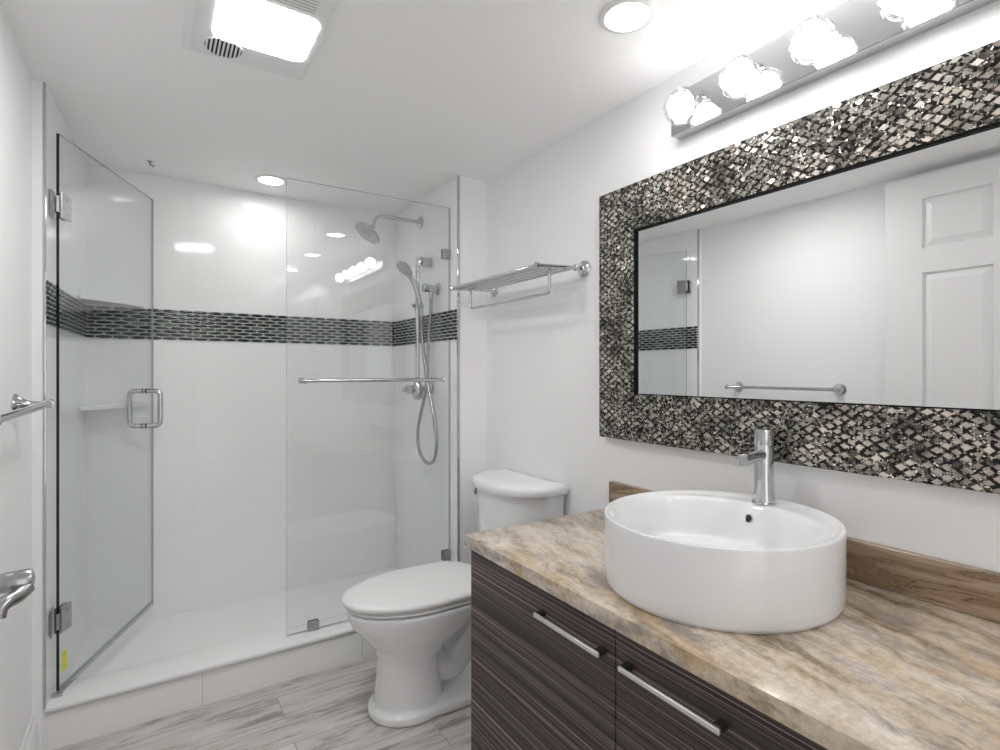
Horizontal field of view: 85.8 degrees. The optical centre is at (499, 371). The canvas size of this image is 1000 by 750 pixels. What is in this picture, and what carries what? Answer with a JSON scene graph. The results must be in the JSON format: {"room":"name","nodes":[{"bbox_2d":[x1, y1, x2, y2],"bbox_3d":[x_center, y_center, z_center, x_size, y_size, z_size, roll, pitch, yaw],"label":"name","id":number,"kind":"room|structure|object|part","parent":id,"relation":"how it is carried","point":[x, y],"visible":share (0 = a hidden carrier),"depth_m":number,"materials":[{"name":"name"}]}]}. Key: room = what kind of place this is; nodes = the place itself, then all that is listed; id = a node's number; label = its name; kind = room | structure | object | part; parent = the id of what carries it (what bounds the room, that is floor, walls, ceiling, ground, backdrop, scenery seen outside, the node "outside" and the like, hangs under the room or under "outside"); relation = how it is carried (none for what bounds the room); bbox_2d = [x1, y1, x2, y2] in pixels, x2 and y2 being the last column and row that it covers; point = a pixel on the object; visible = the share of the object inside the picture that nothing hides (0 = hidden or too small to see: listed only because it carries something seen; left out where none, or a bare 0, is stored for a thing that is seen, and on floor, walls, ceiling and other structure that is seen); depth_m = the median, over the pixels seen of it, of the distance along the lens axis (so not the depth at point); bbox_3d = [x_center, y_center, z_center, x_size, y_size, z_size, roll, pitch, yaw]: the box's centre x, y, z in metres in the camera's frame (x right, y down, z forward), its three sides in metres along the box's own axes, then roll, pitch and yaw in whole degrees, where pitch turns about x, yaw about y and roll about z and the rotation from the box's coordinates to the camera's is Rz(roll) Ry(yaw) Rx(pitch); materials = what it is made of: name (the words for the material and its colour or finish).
{"room":"bathroom","nodes":[
{"label":"bathroom","id":0,"kind":"room"},
{"bbox_2d":[0,4,31,749],"bbox_3d":[-0.665,0.152,0.318,0.100,2.235,3.454,0,0,-33],"label":"wall","id":1,"kind":"structure","parent":0,"point":[15,78],"depth_m":1.56,"materials":[{"name":"white paint"}]},
{"bbox_2d":[0,568,34,618],"bbox_3d":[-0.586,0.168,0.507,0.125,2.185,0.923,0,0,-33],"label":"door handle","id":2,"kind":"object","parent":1,"relation":"in","point":[18,585],"depth_m":0.82,"materials":[{"name":"silver metal"}]},
{"bbox_2d":[0,394,54,424],"bbox_3d":[-1.198,0.096,1.319,0.087,0.066,0.689,0,0,-33],"label":"wall towel bar","id":3,"kind":"object","parent":1,"relation":"attached to","point":[20,406],"visible":1,"depth_m":1.46,"materials":[{"name":"silver metal"}]},
{"bbox_3d":[-1.364,0.096,1.565,0.075,0.066,0.066,0,0,-33],"label":"post","id":4,"kind":"part","parent":3,"relation":"part of","materials":[{"name":"silver metal"}]},
{"bbox_2d":[20,715,37,749],"bbox_3d":[-0.638,1.202,0.383,0.016,0.136,3.334,0,0,-33],"label":"baseboard","id":5,"kind":"structure","parent":1,"relation":"attached to","point":[30,741],"depth_m":1.72,"materials":[{"name":"white paint"}]},
{"bbox_2d":[32,80,42,749],"bbox_3d":[-1.539,0.152,1.782,0.037,2.235,0.004,0,0,-33],"label":"wall","id":6,"kind":"structure","parent":0,"point":[37,86],"depth_m":1.78,"materials":[{"name":"white paint"}]},
{"bbox_2d":[45,631,356,715],"bbox_3d":[-0.861,1.142,2.217,1.561,0.009,0.006,0,0,-33],"label":"trim","id":7,"kind":"structure","parent":6,"relation":"attached to","point":[352,632],"depth_m":2.02,"materials":[{"name":"silver metal"}]},
{"bbox_2d":[45,613,375,749],"bbox_3d":[-0.908,1.198,2.289,1.562,0.143,0.172,0,0,-33],"label":"shower curb","id":8,"kind":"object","parent":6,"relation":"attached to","point":[71,726],"depth_m":2.05,"materials":[{"name":"white tile"}]},
{"bbox_2d":[287,178,450,635],"bbox_3d":[-0.581,0.150,2.504,0.780,1.953,0.026,0,0,-33],"label":"glass screen","id":9,"kind":"object","parent":8,"relation":"on","point":[313,624],"visible":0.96,"depth_m":2.71,"materials":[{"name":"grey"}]},
{"bbox_2d":[298,377,444,383],"bbox_3d":[-0.574,0.038,2.475,0.688,0.028,0.080,0,0,-33],"label":"shower towel bar","id":10,"kind":"object","parent":9,"relation":"attached to","point":[304,380],"visible":1,"depth_m":2.43,"materials":[{"name":"silver metal"}]},
{"bbox_2d":[43,86,85,749],"bbox_3d":[-1.779,0.152,2.116,0.175,2.235,0.816,0,0,-33],"label":"wall","id":11,"kind":"structure","parent":0,"point":[72,166],"depth_m":2.12,"materials":[{"name":"white paint"}]},
{"bbox_2d":[43,82,45,709],"bbox_3d":[-1.522,0.081,1.797,0.009,2.092,0.010,0,0,-33],"label":"trim","id":12,"kind":"structure","parent":11,"relation":"attached to","point":[44,83],"depth_m":1.79,"materials":[{"name":"white paint"}]},
{"bbox_2d":[46,279,87,337],"bbox_3d":[-1.726,-0.234,2.152,0.016,0.152,0.814,0,0,-30],"label":"trim","id":13,"kind":"structure","parent":11,"relation":"attached to","point":[73,314],"depth_m":2.08,"materials":[{"name":"grey tile"}]},
{"bbox_2d":[50,133,162,698],"bbox_3d":[-1.585,0.148,2.230,0.158,1.958,0.767,0,0,-16],"label":"shower door","id":14,"kind":"structure","parent":11,"relation":"attached to","point":[60,203],"depth_m":1.88,"materials":[{"name":"clear glass"}]},
{"bbox_3d":[-1.543,1.125,1.875,0.031,0.003,0.035,0,0,-33],"label":"pivot plate","id":15,"kind":"part","parent":14,"relation":"part of","materials":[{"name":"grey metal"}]},
{"bbox_3d":[-1.706,0.172,2.517,0.072,0.187,0.023,0,0,-11],"label":"pull handle","id":16,"kind":"part","parent":14,"relation":"part of","materials":[{"name":"silver metal"}]},
{"bbox_3d":[-1.625,0.172,2.532,0.072,0.187,0.023,0,0,-11],"label":"pull handle","id":17,"kind":"part","parent":14,"relation":"part of","materials":[{"name":"silver metal"}]},
{"bbox_2d":[80,403,143,410],"bbox_3d":[-1.771,0.159,2.469,0.230,0.018,0.230,0,0,-33],"label":"corner shelf","id":18,"kind":"object","parent":11,"relation":"attached to","point":[85,407],"visible":0.95,"depth_m":2.44,"materials":[{"name":"white tile"}]},
{"bbox_2d":[80,294,143,306],"bbox_3d":[-1.771,-0.324,2.469,0.230,0.018,0.230,0,0,-33],"label":"corner shelf","id":19,"kind":"object","parent":11,"relation":"attached to","point":[87,299],"visible":1,"depth_m":2.45,"materials":[{"name":"white tile"}]},
{"bbox_2d":[68,568,396,680],"bbox_3d":[-1.125,1.242,2.626,1.562,0.055,0.666,0,0,-33],"label":"floor","id":20,"kind":"structure","parent":0,"point":[170,635],"depth_m":2.57,"materials":[{"name":"white"}]},
{"bbox_2d":[86,165,394,632],"bbox_3d":[-1.276,0.177,2.985,1.962,2.285,0.100,0,0,-33],"label":"wall","id":21,"kind":"structure","parent":0,"point":[266,482],"depth_m":2.83,"materials":[{"name":"white tile"}]},
{"bbox_2d":[87,305,394,345],"bbox_3d":[-1.289,-0.234,2.920,1.520,0.152,0.016,0,0,-33],"label":"trim","id":22,"kind":"structure","parent":21,"relation":"attached to","point":[111,322],"depth_m":2.83,"materials":[{"name":"grey tile"}]},
{"bbox_2d":[53,655,470,749],"bbox_3d":[0.118,1.295,0.822,1.962,0.050,3.454,0,0,-33],"label":"floor","id":23,"kind":"structure","parent":0,"point":[327,709],"depth_m":1.94,"materials":[{"name":"grey tile"}]},
{"bbox_2d":[342,468,567,727],"bbox_3d":[-0.210,0.862,2.157,0.847,0.816,0.490,0,0,-33],"label":"toilet","id":24,"kind":"object","parent":23,"relation":"on","point":[416,620],"visible":0.61,"depth_m":1.99,"materials":[{"name":"white ceramic"}]},
{"bbox_3d":[-0.317,0.825,2.074,0.578,0.031,0.378,0,0,-33],"label":"lid","id":25,"kind":"part","parent":24,"relation":"part of","materials":[{"name":"white plastic"}]},
{"bbox_3d":[-0.209,1.060,2.143,0.800,0.420,0.367,0,0,-33],"label":"bowl","id":26,"kind":"part","parent":24,"relation":"part of","materials":[{"name":"white ceramic"}]},
{"bbox_3d":[-0.312,0.854,2.077,0.554,0.014,0.360,0,0,-33],"label":"seat","id":27,"kind":"part","parent":24,"relation":"part of","materials":[{"name":"white plastic"}]},
{"bbox_3d":[0.036,0.478,2.316,0.260,0.048,0.490,0,0,-33],"label":"tank lid","id":28,"kind":"part","parent":24,"relation":"part of","materials":[{"name":"white ceramic"}]},
{"bbox_3d":[0.044,0.684,2.321,0.232,0.362,0.452,0,0,-33],"label":"tank","id":29,"kind":"part","parent":24,"relation":"part of","materials":[{"name":"white ceramic"}]},
{"bbox_2d":[471,550,827,749],"bbox_3d":[0.487,0.902,1.285,0.636,0.735,1.223,0,0,-33],"label":"vanity cabinet","id":30,"kind":"object","parent":23,"relation":"on","point":[546,674],"visible":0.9,"depth_m":1.23,"materials":[{"name":"laminate"}]},
{"bbox_3d":[0.100,0.598,1.329,0.022,0.012,0.016,0,0,-33],"label":"handle post","id":31,"kind":"part","parent":30,"relation":"part of","materials":[{"name":"black plastic"}]},
{"bbox_3d":[0.085,0.852,1.391,0.020,0.621,0.608,0,0,-33],"label":"door","id":32,"kind":"part","parent":30,"relation":"part of","materials":[{"name":"laminate"}]},
{"bbox_3d":[0.146,0.599,1.233,0.007,0.011,0.230,0,0,-33],"label":"handle","id":33,"kind":"part","parent":30,"relation":"part of","materials":[{"name":"white metal"}]},
{"bbox_3d":[0.215,0.598,1.151,0.022,0.012,0.016,0,0,-33],"label":"handle post","id":34,"kind":"part","parent":30,"relation":"part of","materials":[{"name":"black plastic"}]},
{"bbox_3d":[0.256,0.598,1.088,0.022,0.012,0.016,0,0,-33],"label":"handle post","id":35,"kind":"part","parent":30,"relation":"part of","materials":[{"name":"black plastic"}]},
{"bbox_3d":[0.302,0.599,0.991,0.007,0.011,0.232,0,0,-33],"label":"handle","id":36,"kind":"part","parent":30,"relation":"part of","materials":[{"name":"white metal"}]},
{"bbox_3d":[0.371,0.598,0.908,0.022,0.012,0.016,0,0,-33],"label":"handle post","id":37,"kind":"part","parent":30,"relation":"part of","materials":[{"name":"black plastic"}]},
{"bbox_3d":[0.417,0.852,0.876,0.020,0.621,0.612,0,0,-33],"label":"door","id":38,"kind":"part","parent":30,"relation":"part of","materials":[{"name":"laminate"}]},
{"bbox_2d":[465,508,999,749],"bbox_3d":[0.494,0.516,1.286,0.624,0.036,1.258,0,0,-33],"label":"countertop","id":39,"kind":"structure","parent":30,"relation":"on","point":[893,671],"depth_m":0.95,"materials":[{"name":"brown stone"}]},
{"bbox_2d":[604,490,846,633],"bbox_3d":[0.514,0.416,1.271,0.551,0.162,0.519,0,0,-33],"label":"vessel basin","id":40,"kind":"object","parent":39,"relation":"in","point":[722,561],"visible":0.99,"depth_m":1.08,"materials":[{"name":"white ceramic"}]},
{"bbox_2d":[736,428,776,505],"bbox_3d":[0.654,0.246,1.382,0.143,0.192,0.060,0,0,-33],"label":"tap","id":41,"kind":"object","parent":40,"relation":"on","point":[762,456],"visible":1,"depth_m":1.38,"materials":[{"name":"silver metal"}]},
{"bbox_3d":[0.638,0.218,1.364,0.096,0.035,0.031,0,0,-39],"label":"spout","id":42,"kind":"part","parent":41,"relation":"part of","materials":[{"name":"silver metal"}]},
{"bbox_2d":[0,0,804,215],"bbox_3d":[-0.125,-1.005,1.198,1.962,0.080,4.350,0,0,-33],"label":"ceiling","id":43,"kind":"structure","parent":0,"point":[401,99],"depth_m":1.81,"materials":[{"name":"white paint"}]},
{"bbox_2d":[182,0,342,80],"bbox_3d":[-0.645,-0.954,1.446,0.342,0.022,0.570,0,0,-33],"label":"exhaust fan light","id":44,"kind":"object","parent":43,"relation":"in","point":[281,37],"visible":1,"depth_m":1.49,"materials":[{"name":"white plastic"}]},
{"bbox_2d":[203,36,242,58],"bbox_3d":[-0.809,-0.945,1.573,0.106,0.004,0.106,0,0,-33],"label":"vent grille","id":45,"kind":"object","parent":44,"relation":"attached to","point":[224,47],"depth_m":1.57,"materials":[{"name":"white plastic"}]},
{"bbox_3d":[-0.647,-0.946,1.488,0.248,0.003,0.234,0,0,-33],"label":"light panel","id":46,"kind":"part","parent":44,"relation":"part of","materials":[{"name":"white plastic"}]},
{"bbox_2d":[254,174,286,185],"bbox_3d":[-1.150,-0.961,2.703,0.152,0.008,0.152,0,0,-33],"label":"recessed light","id":47,"kind":"object","parent":43,"relation":"in","point":[267,179],"visible":1,"depth_m":2.69,"materials":[{"name":"white plastic"}]},
{"bbox_2d":[599,0,655,33],"bbox_3d":[0.344,-0.961,1.455,0.152,0.008,0.152,0,0,-33],"label":"recessed light","id":48,"kind":"object","parent":43,"relation":"in","point":[623,16],"visible":1,"depth_m":1.45,"materials":[{"name":"white plastic"}]},
{"bbox_2d":[395,176,456,569],"bbox_3d":[-0.323,0.152,3.054,0.250,2.235,0.815,0,0,-33],"label":"wall","id":49,"kind":"structure","parent":0,"point":[421,489],"depth_m":2.96,"materials":[{"name":"white tile"}]},
{"bbox_2d":[355,214,422,243],"bbox_3d":[-0.597,-0.776,2.907,0.370,0.184,0.154,0,0,-33],"label":"shower","id":50,"kind":"object","parent":49,"relation":"attached to","point":[366,231],"visible":1,"depth_m":2.86,"materials":[{"name":"silver metal"}]},
{"bbox_3d":[-0.564,-0.806,2.929,0.280,0.077,0.021,0,0,-33],"label":"arm","id":51,"kind":"part","parent":50,"relation":"part of","materials":[{"name":"silver metal"}]},
{"bbox_2d":[402,256,433,399],"bbox_3d":[-0.439,-0.230,2.849,0.168,0.760,0.087,0,0,-33],"label":"slide bar","id":52,"kind":"object","parent":49,"relation":"attached to","point":[417,390],"visible":0.9,"depth_m":2.85,"materials":[{"name":"silver metal"}]},
{"bbox_3d":[-0.480,0.094,2.825,0.073,0.050,0.052,0,0,-33],"label":"mixer knob","id":53,"kind":"part","parent":52,"relation":"part of","materials":[{"name":"silver metal"}]},
{"bbox_2d":[396,261,423,314],"bbox_3d":[-0.461,-0.434,2.795,0.152,0.268,0.096,0,0,-33],"label":"shower","id":54,"kind":"object","parent":52,"relation":"attached to","point":[403,267],"visible":1,"depth_m":2.79,"materials":[{"name":"silver metal"}]},
{"bbox_3d":[-0.447,-0.412,2.816,0.106,0.225,0.030,0,0,-40],"label":"handle","id":55,"kind":"part","parent":54,"relation":"part of","materials":[{"name":"silver metal"}]},
{"bbox_2d":[395,309,456,345],"bbox_3d":[-0.427,-0.234,2.989,0.016,0.152,0.812,0,0,-33],"label":"trim","id":56,"kind":"structure","parent":49,"relation":"attached to","point":[404,329],"depth_m":2.87,"materials":[{"name":"grey tile"}]},
{"bbox_2d":[422,283,440,297],"bbox_3d":[-0.361,-0.425,2.803,0.086,0.083,0.066,0,0,-33],"label":"outlet","id":57,"kind":"object","parent":49,"relation":"attached to","point":[431,289],"visible":1,"depth_m":2.79,"materials":[{"name":"silver metal"}]},
{"bbox_2d":[416,298,437,464],"bbox_3d":[-0.382,0.051,2.819,0.043,0.871,0.210,0,0,-33],"label":"shower hose","id":58,"kind":"object","parent":57,"relation":"hanging from","point":[425,356],"visible":0.98,"depth_m":2.83,"materials":[{"name":"silver metal"}]},
{"bbox_2d":[457,175,459,561],"bbox_3d":[-0.205,0.081,2.646,0.012,2.092,0.010,0,0,-33],"label":"trim","id":59,"kind":"structure","parent":49,"relation":"attached to","point":[458,176],"depth_m":2.64,"materials":[{"name":"silver metal"}]},
{"bbox_2d":[460,176,486,563],"bbox_3d":[-0.159,0.152,2.734,0.155,2.235,0.100,0,0,-33],"label":"wall","id":60,"kind":"structure","parent":49,"relation":"attached to","point":[473,192],"depth_m":2.69,"materials":[{"name":"white paint"}]},
{"bbox_2d":[487,0,999,572],"bbox_3d":[0.900,0.152,1.326,0.100,2.235,3.454,0,0,-33],"label":"wall","id":61,"kind":"structure","parent":0,"point":[543,351],"depth_m":1.99,"materials":[{"name":"white paint"}]},
{"bbox_2d":[450,260,589,309],"bbox_3d":[0.048,-0.365,2.326,0.248,0.146,0.733,0,0,-33],"label":"towel rack","id":62,"kind":"object","parent":61,"relation":"attached to","point":[491,284],"visible":1,"depth_m":2.21,"materials":[{"name":"silver metal"}]},
{"bbox_3d":[-0.150,-0.397,2.594,0.204,0.030,0.024,0,0,-33],"label":"arm","id":63,"kind":"part","parent":62,"relation":"part of","materials":[{"name":"silver metal"}]},
{"bbox_3d":[-0.042,-0.394,2.273,0.018,0.018,0.681,0,0,-33],"label":"rail","id":64,"kind":"part","parent":62,"relation":"part of","materials":[{"name":"silver metal"}]},
{"bbox_3d":[-0.008,-0.396,2.295,0.016,0.016,0.681,0,0,-33],"label":"rail","id":65,"kind":"part","parent":62,"relation":"part of","materials":[{"name":"silver metal"}]},
{"bbox_3d":[0.025,-0.397,2.317,0.016,0.016,0.681,0,0,-33],"label":"rail","id":66,"kind":"part","parent":62,"relation":"part of","materials":[{"name":"silver metal"}]},
{"bbox_3d":[0.059,-0.399,2.338,0.016,0.016,0.681,0,0,-33],"label":"rail","id":67,"kind":"part","parent":62,"relation":"part of","materials":[{"name":"silver metal"}]},
{"bbox_3d":[0.093,-0.400,2.360,0.016,0.016,0.681,0,0,-33],"label":"rail","id":68,"kind":"part","parent":62,"relation":"part of","materials":[{"name":"silver metal"}]},
{"bbox_3d":[0.210,-0.397,2.035,0.204,0.030,0.024,0,0,-33],"label":"arm","id":69,"kind":"part","parent":62,"relation":"part of","materials":[{"name":"silver metal"}]},
{"bbox_2d":[599,40,999,493],"bbox_3d":[0.755,-0.205,1.426,0.034,0.890,1.380,0,0,-33],"label":"framed mirror","id":70,"kind":"object","parent":61,"relation":"attached to","point":[827,280],"visible":1,"depth_m":1.32,"materials":[{"name":"tile"}]},
{"bbox_2d":[637,126,999,409],"bbox_3d":[0.749,-0.206,1.422,0.004,0.566,1.034,0,0,-33],"label":"mirror glass","id":71,"kind":"object","parent":70,"relation":"attached to","point":[871,281],"depth_m":1.30,"materials":[{"name":"silver mirror"}]},
{"bbox_2d":[609,481,999,623],"bbox_3d":[0.748,0.450,1.450,0.020,0.096,1.258,0,0,-33],"label":"backsplash","id":72,"kind":"structure","parent":61,"relation":"attached to","point":[974,591],"depth_m":1.17,"materials":[{"name":"brown stone"}]},
{"bbox_2d":[663,0,996,139],"bbox_3d":[0.768,-0.807,1.298,0.151,0.135,0.931,0,0,-33],"label":"vanity light bar","id":73,"kind":"object","parent":61,"relation":"attached to","point":[855,31],"visible":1,"depth_m":1.32,"materials":[{"name":"silver metal"}]},
{"bbox_3d":[0.541,-0.788,1.605,0.101,0.096,0.102,0,0,-33],"label":"lamp shade","id":74,"kind":"part","parent":73,"relation":"part of","materials":[{"name":"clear glass"}]},
{"bbox_3d":[0.539,-0.791,1.604,0.076,0.074,0.076,0,0,-33],"label":"bulb","id":75,"kind":"part","parent":73,"relation":"part of","materials":[{"name":"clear glass"}]},
{"bbox_3d":[0.559,-0.844,1.617,0.072,0.026,0.024,0,0,-33],"label":"lamp arm","id":76,"kind":"part","parent":73,"relation":"part of","materials":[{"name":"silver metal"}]},
{"bbox_3d":[0.644,-0.788,1.444,0.101,0.096,0.102,0,0,-33],"label":"lamp shade","id":77,"kind":"part","parent":73,"relation":"part of","materials":[{"name":"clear glass"}]},
{"bbox_3d":[0.642,-0.791,1.444,0.076,0.074,0.076,0,0,-33],"label":"bulb","id":78,"kind":"part","parent":73,"relation":"part of","materials":[{"name":"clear glass"}]},
{"bbox_3d":[0.663,-0.844,1.456,0.072,0.026,0.024,0,0,-33],"label":"lamp arm","id":79,"kind":"part","parent":73,"relation":"part of","materials":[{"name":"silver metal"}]},
{"bbox_3d":[0.747,-0.788,1.284,0.101,0.096,0.102,0,0,-33],"label":"lamp shade","id":80,"kind":"part","parent":73,"relation":"part of","materials":[{"name":"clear glass"}]},
{"bbox_3d":[0.746,-0.791,1.283,0.076,0.074,0.076,0,0,-33],"label":"bulb","id":81,"kind":"part","parent":73,"relation":"part of","materials":[{"name":"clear glass"}]},
{"bbox_3d":[0.766,-0.844,1.296,0.072,0.026,0.024,0,0,-33],"label":"lamp arm","id":82,"kind":"part","parent":73,"relation":"part of","materials":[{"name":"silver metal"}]},
{"bbox_3d":[0.849,-0.791,1.123,0.076,0.074,0.076,0,0,-33],"label":"bulb","id":83,"kind":"part","parent":73,"relation":"part of","materials":[{"name":"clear glass"}]}
]}

